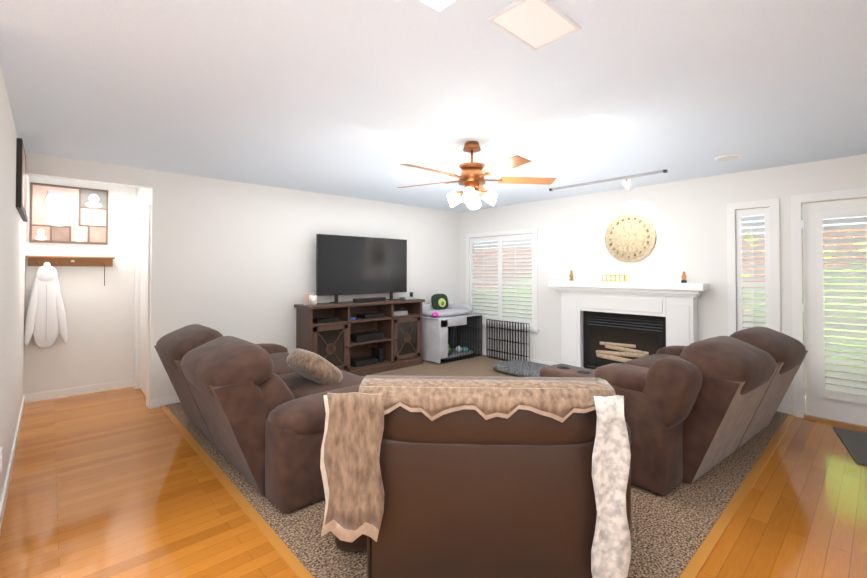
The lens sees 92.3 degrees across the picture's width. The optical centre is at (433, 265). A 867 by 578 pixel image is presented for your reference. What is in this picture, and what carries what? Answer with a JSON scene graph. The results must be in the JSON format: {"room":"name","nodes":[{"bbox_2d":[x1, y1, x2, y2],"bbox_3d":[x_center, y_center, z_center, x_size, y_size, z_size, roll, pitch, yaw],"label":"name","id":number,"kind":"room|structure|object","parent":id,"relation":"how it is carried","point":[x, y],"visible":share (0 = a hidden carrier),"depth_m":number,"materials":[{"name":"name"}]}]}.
{"room":"living room","nodes":[
{"label":"living room","id":0,"kind":"room"},
{"bbox_2d":[0,66,25,501],"bbox_3d":[-3.124,0.224,3.012,0.120,2.440,3.730,1,-1,-43],"label":"wall","id":1,"kind":"structure","parent":0,"point":[12,262],"depth_m":2.74,"materials":[{"name":"white paint"}]},
{"bbox_2d":[0,447,2,471],"bbox_3d":[-2.410,1.085,2.319,0.008,0.115,0.075,1,-1,-43],"label":"switch plate","id":2,"kind":"object","parent":1,"relation":"attached to","point":[1,457],"visible":0.98,"depth_m":2.29,"materials":[{"name":"white plastic"}]},
{"bbox_2d":[0,395,25,531],"bbox_3d":[-3.072,1.400,3.036,0.012,0.090,3.742,1,-1,-43],"label":"baseboard","id":3,"kind":"structure","parent":1,"relation":"attached to","point":[9,471],"depth_m":2.84,"materials":[{"name":"white wood"}]},
{"bbox_2d":[16,138,28,221],"bbox_3d":[-3.534,-0.688,3.586,0.036,0.520,1.250,1,-1,-43],"label":"framed picture","id":4,"kind":"object","parent":1,"relation":"attached to","point":[22,181],"visible":0.98,"depth_m":3.17,"materials":[{"name":"grey wood"}]},
{"bbox_2d":[23,175,135,394],"bbox_3d":[-3.561,0.256,5.227,2.480,2.440,0.120,1,-1,-43],"label":"wall","id":5,"kind":"structure","parent":0,"point":[97,348],"depth_m":4.80,"materials":[{"name":"white paint"}]},
{"bbox_2d":[29,182,107,244],"bbox_3d":[-4.066,-0.562,4.665,0.660,0.640,0.037,1,-1,-43],"label":"collage","id":6,"kind":"object","parent":5,"relation":"attached to","point":[67,214],"visible":1,"depth_m":4.64,"materials":[{"name":"brown"}]},
{"bbox_2d":[26,255,114,285],"bbox_3d":[-4.028,0.070,4.644,0.750,0.335,0.110,1,-1,-43],"label":"shelf","id":7,"kind":"object","parent":5,"relation":"attached to","point":[70,261],"visible":1,"depth_m":4.65,"materials":[{"name":"brown wood"}]},
{"bbox_2d":[24,262,67,347],"bbox_3d":[-4.152,0.425,4.473,0.344,0.920,0.105,1,-1,-43],"label":"robe","id":8,"kind":"object","parent":7,"relation":"hanging from","point":[46,323],"visible":1,"depth_m":4.43,"materials":[{"name":"white fabric"}]},
{"bbox_2d":[26,379,133,402],"bbox_3d":[-3.978,1.424,4.731,0.942,0.090,0.020,1,-1,-43],"label":"baseboard","id":9,"kind":"structure","parent":5,"relation":"attached to","point":[55,394],"depth_m":4.70,"materials":[{"name":"white"}]},
{"bbox_2d":[25,152,152,188],"bbox_3d":[-3.273,-0.892,3.986,0.960,0.180,0.100,1,-1,-43],"label":"wall","id":10,"kind":"structure","parent":0,"point":[63,168],"depth_m":3.93,"materials":[{"name":"white paint"}]},
{"bbox_2d":[136,187,149,218],"bbox_3d":[-3.259,0.249,4.751,0.120,2.440,0.990,1,-1,-43],"label":"wall","id":11,"kind":"structure","parent":0,"point":[142,198],"depth_m":4.74,"materials":[{"name":"white paint"}]},
{"bbox_2d":[134,204,150,405],"bbox_3d":[-3.227,0.421,4.703,0.136,2.095,0.930,1,-1,-43],"label":"door frame","id":12,"kind":"structure","parent":11,"relation":"attached to","point":[142,304],"depth_m":4.86,"materials":[{"name":"white wood"}]},
{"bbox_2d":[147,395,179,408],"bbox_3d":[-1.217,1.439,5.779,4.562,0.090,0.022,1,-1,-43],"label":"baseboard","id":13,"kind":"structure","parent":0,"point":[151,404],"depth_m":4.30,"materials":[{"name":"white wood"}]},
{"bbox_2d":[149,170,459,399],"bbox_3d":[-1.210,0.265,5.885,4.670,2.440,0.120,1,-1,-43],"label":"wall","id":14,"kind":"structure","parent":0,"point":[233,258],"depth_m":4.96,"materials":[{"name":"white paint"}]},
{"bbox_2d":[0,387,866,577],"bbox_3d":[-1.029,1.492,2.838,9.670,0.100,7.600,1,-1,-43],"label":"floor","id":15,"kind":"structure","parent":0,"point":[122,483],"depth_m":2.45,"materials":[{"name":"brown wood"}]},
{"bbox_2d":[294,298,424,375],"bbox_3d":[-0.946,0.993,5.744,1.860,0.980,0.410,1,-1,-43],"label":"console","id":16,"kind":"object","parent":15,"relation":"on","point":[364,338],"visible":0.81,"depth_m":5.72,"materials":[{"name":"brown wood"}]},
{"bbox_2d":[304,293,316,304],"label":"candle","id":17,"kind":"object","parent":16,"relation":"on","point":[310,298],"depth_m":5.16,"materials":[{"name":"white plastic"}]},
{"bbox_2d":[316,234,406,303],"bbox_3d":[-0.949,0.056,5.789,1.460,0.894,0.220,1,-1,-43],"label":"flat-screen tv","id":18,"kind":"object","parent":16,"relation":"on","point":[348,265],"visible":0.92,"depth_m":5.70,"materials":[{"name":"black plastic"}]},
{"bbox_2d":[353,297,385,302],"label":"soundbar","id":19,"kind":"object","parent":16,"relation":"on","point":[374,299],"depth_m":5.66,"materials":[{"name":"black plastic"}]},
{"bbox_2d":[399,292,414,299],"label":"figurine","id":20,"kind":"object","parent":16,"relation":"on","point":[411,293],"depth_m":6.14,"materials":[{"name":"white plastic"}]},
{"bbox_2d":[160,355,794,577],"bbox_3d":[0.338,1.453,4.160,4.470,0.016,4.490,1,-1,-43],"label":"floor carpet","id":21,"kind":"object","parent":15,"relation":"on","point":[678,531],"visible":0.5,"depth_m":2.40,"materials":[{"name":"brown carpet"}]},
{"bbox_2d":[154,324,363,512],"bbox_3d":[-1.409,0.974,3.474,1.307,0.900,2.510,1,-1,-43],"label":"loveseat","id":22,"kind":"object","parent":21,"relation":"on","point":[256,414],"visible":0.81,"depth_m":2.55,"materials":[{"name":"brown fabric"}]},
{"bbox_2d":[286,349,342,384],"bbox_3d":[-0.931,0.806,3.251,0.348,0.308,0.460,1,-1,-43],"label":"sofa pillow","id":23,"kind":"object","parent":22,"relation":"on","point":[311,368],"depth_m":3.10,"materials":[{"name":"beige fur"}]},
{"bbox_2d":[422,294,481,363],"bbox_3d":[0.243,0.972,6.699,1.017,1.017,0.598,1,-1,-43],"label":"dog crate","id":24,"kind":"object","parent":21,"relation":"on","point":[451,332],"visible":0.96,"depth_m":6.53,"materials":[{"name":"white metal"}]},
{"bbox_2d":[320,375,631,577],"bbox_3d":[0.236,0.961,2.201,1.480,0.900,1.059,0,-1,2],"label":"armchair","id":25,"kind":"object","parent":21,"relation":"on","point":[470,477],"visible":1,"depth_m":1.74,"materials":[{"name":"brown"}]},
{"bbox_2d":[486,319,529,360],"bbox_3d":[1.124,1.175,6.446,0.048,0.612,0.827,1,-1,-43],"label":"panels","id":26,"kind":"object","parent":21,"relation":"on","point":[507,341],"visible":0.85,"depth_m":6.43,"materials":[{"name":"black metal"}]},
{"bbox_2d":[493,360,550,376],"bbox_3d":[1.337,1.410,5.592,0.600,0.116,1.040,1,-1,-43],"label":"pet bed","id":27,"kind":"object","parent":21,"relation":"on","point":[521,368],"depth_m":5.58,"materials":[{"name":"grey"}]},
{"bbox_2d":[539,326,807,494],"bbox_3d":[2.101,0.974,3.485,2.305,0.900,1.307,1,-1,-38],"label":"sofa","id":28,"kind":"object","parent":21,"relation":"on","point":[694,411],"visible":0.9,"depth_m":2.66,"materials":[{"name":"brown fabric"}]},
{"bbox_2d":[548,280,709,369],"bbox_3d":[2.451,0.841,5.266,0.674,1.270,1.850,1,-1,-43],"label":"fireplace mantel","id":29,"kind":"object","parent":15,"relation":"on","point":[603,323],"visible":0.62,"depth_m":5.12,"materials":[{"name":"white wood"}]},
{"bbox_2d":[569,270,573,280],"bbox_3d":[1.879,0.140,5.624,0.057,0.135,0.059,1,-1,-43],"label":"mantel decor","id":30,"kind":"object","parent":29,"relation":"on","point":[571,275],"depth_m":5.62,"materials":[{"name":"gold metal"}]},
{"bbox_2d":[602,274,626,281],"bbox_3d":[2.271,0.160,5.199,0.057,0.089,0.300,1,-1,-43],"label":"mantel decor","id":31,"kind":"object","parent":29,"relation":"on","point":[615,277],"depth_m":5.18,"materials":[{"name":"gold metal"}]},
{"bbox_2d":[681,271,686,282],"bbox_3d":[2.796,0.132,4.630,0.057,0.122,0.050,1,-1,-43],"label":"mantel decor","id":32,"kind":"object","parent":29,"relation":"on","point":[683,276],"depth_m":4.62,"materials":[{"name":"gold metal"}]},
{"bbox_2d":[833,427,866,465],"bbox_3d":[3.547,1.441,3.208,0.560,0.012,0.850,-1,-1,35],"label":"door mat","id":33,"kind":"object","parent":15,"relation":"on","point":[854,442],"visible":0.96,"depth_m":3.37,"materials":[{"name":"grey fabric"}]},
{"bbox_2d":[0,0,866,211],"bbox_3d":[-1.139,-1.349,2.777,9.170,0.700,7.200,1,-1,-43],"label":"ceiling","id":34,"kind":"structure","parent":0,"point":[362,99],"depth_m":2.39,"materials":[{"name":"white paint"}]},
{"bbox_2d":[397,141,556,209],"bbox_3d":[0.276,-0.733,3.338,1.284,0.516,1.349,1,-1,-43],"label":"ceiling fan","id":35,"kind":"object","parent":34,"relation":"hanging from","point":[472,179],"visible":1,"depth_m":3.31,"materials":[{"name":"brown wood"}]},
{"bbox_2d":[549,169,667,190],"bbox_3d":[1.937,-0.893,4.763,0.127,0.157,1.350,1,-1,-43],"label":"rail","id":36,"kind":"object","parent":34,"relation":"attached to","point":[627,184],"visible":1,"depth_m":4.56,"materials":[{"name":"grey metal"}]},
{"bbox_2d":[459,154,866,414],"bbox_3d":[2.425,0.257,5.298,0.120,2.440,5.910,1,-1,-43],"label":"wall","id":37,"kind":"structure","parent":0,"point":[688,218],"depth_m":4.87,"materials":[{"name":"white paint"}]},
{"bbox_2d":[466,228,539,333],"bbox_3d":[1.080,0.237,6.704,0.160,1.560,1.480,1,-1,-43],"label":"window shutter","id":38,"kind":"object","parent":37,"relation":"attached to","point":[501,277],"visible":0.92,"depth_m":6.64,"materials":[{"name":"white wood"}]},
{"bbox_2d":[482,350,557,365],"bbox_3d":[1.136,1.450,6.582,0.012,0.090,1.970,1,-1,-43],"label":"baseboard","id":39,"kind":"structure","parent":37,"relation":"attached to","point":[483,351],"depth_m":6.38,"materials":[{"name":"white wood"}]},
{"bbox_2d":[605,212,656,261],"bbox_3d":[2.425,-0.345,5.165,0.062,0.620,0.620,1,-1,-43],"label":"medallion","id":40,"kind":"object","parent":37,"relation":"attached to","point":[630,236],"visible":1,"depth_m":5.13,"materials":[{"name":"stone"}]},
{"bbox_2d":[727,198,780,335],"bbox_3d":[3.303,0.127,4.293,0.160,1.570,0.470,1,-1,-43],"label":"window shutter","id":41,"kind":"object","parent":37,"relation":"attached to","point":[753,237],"visible":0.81,"depth_m":4.29,"materials":[{"name":"white wood"}]},
{"bbox_2d":[777,404,791,414],"bbox_3d":[3.230,1.418,4.311,0.012,0.090,0.730,1,-1,-43],"label":"baseboard","id":42,"kind":"structure","parent":37,"relation":"attached to","point":[782,408],"depth_m":4.07,"materials":[{"name":"white"}]},
{"bbox_2d":[791,188,866,429],"bbox_3d":[3.839,0.386,3.683,0.148,2.135,1.010,1,-1,-43],"label":"french door","id":43,"kind":"structure","parent":37,"relation":"in","point":[833,307],"depth_m":3.85,"materials":[{"name":"white painted wood"},{"name":"glass"}]}
]}

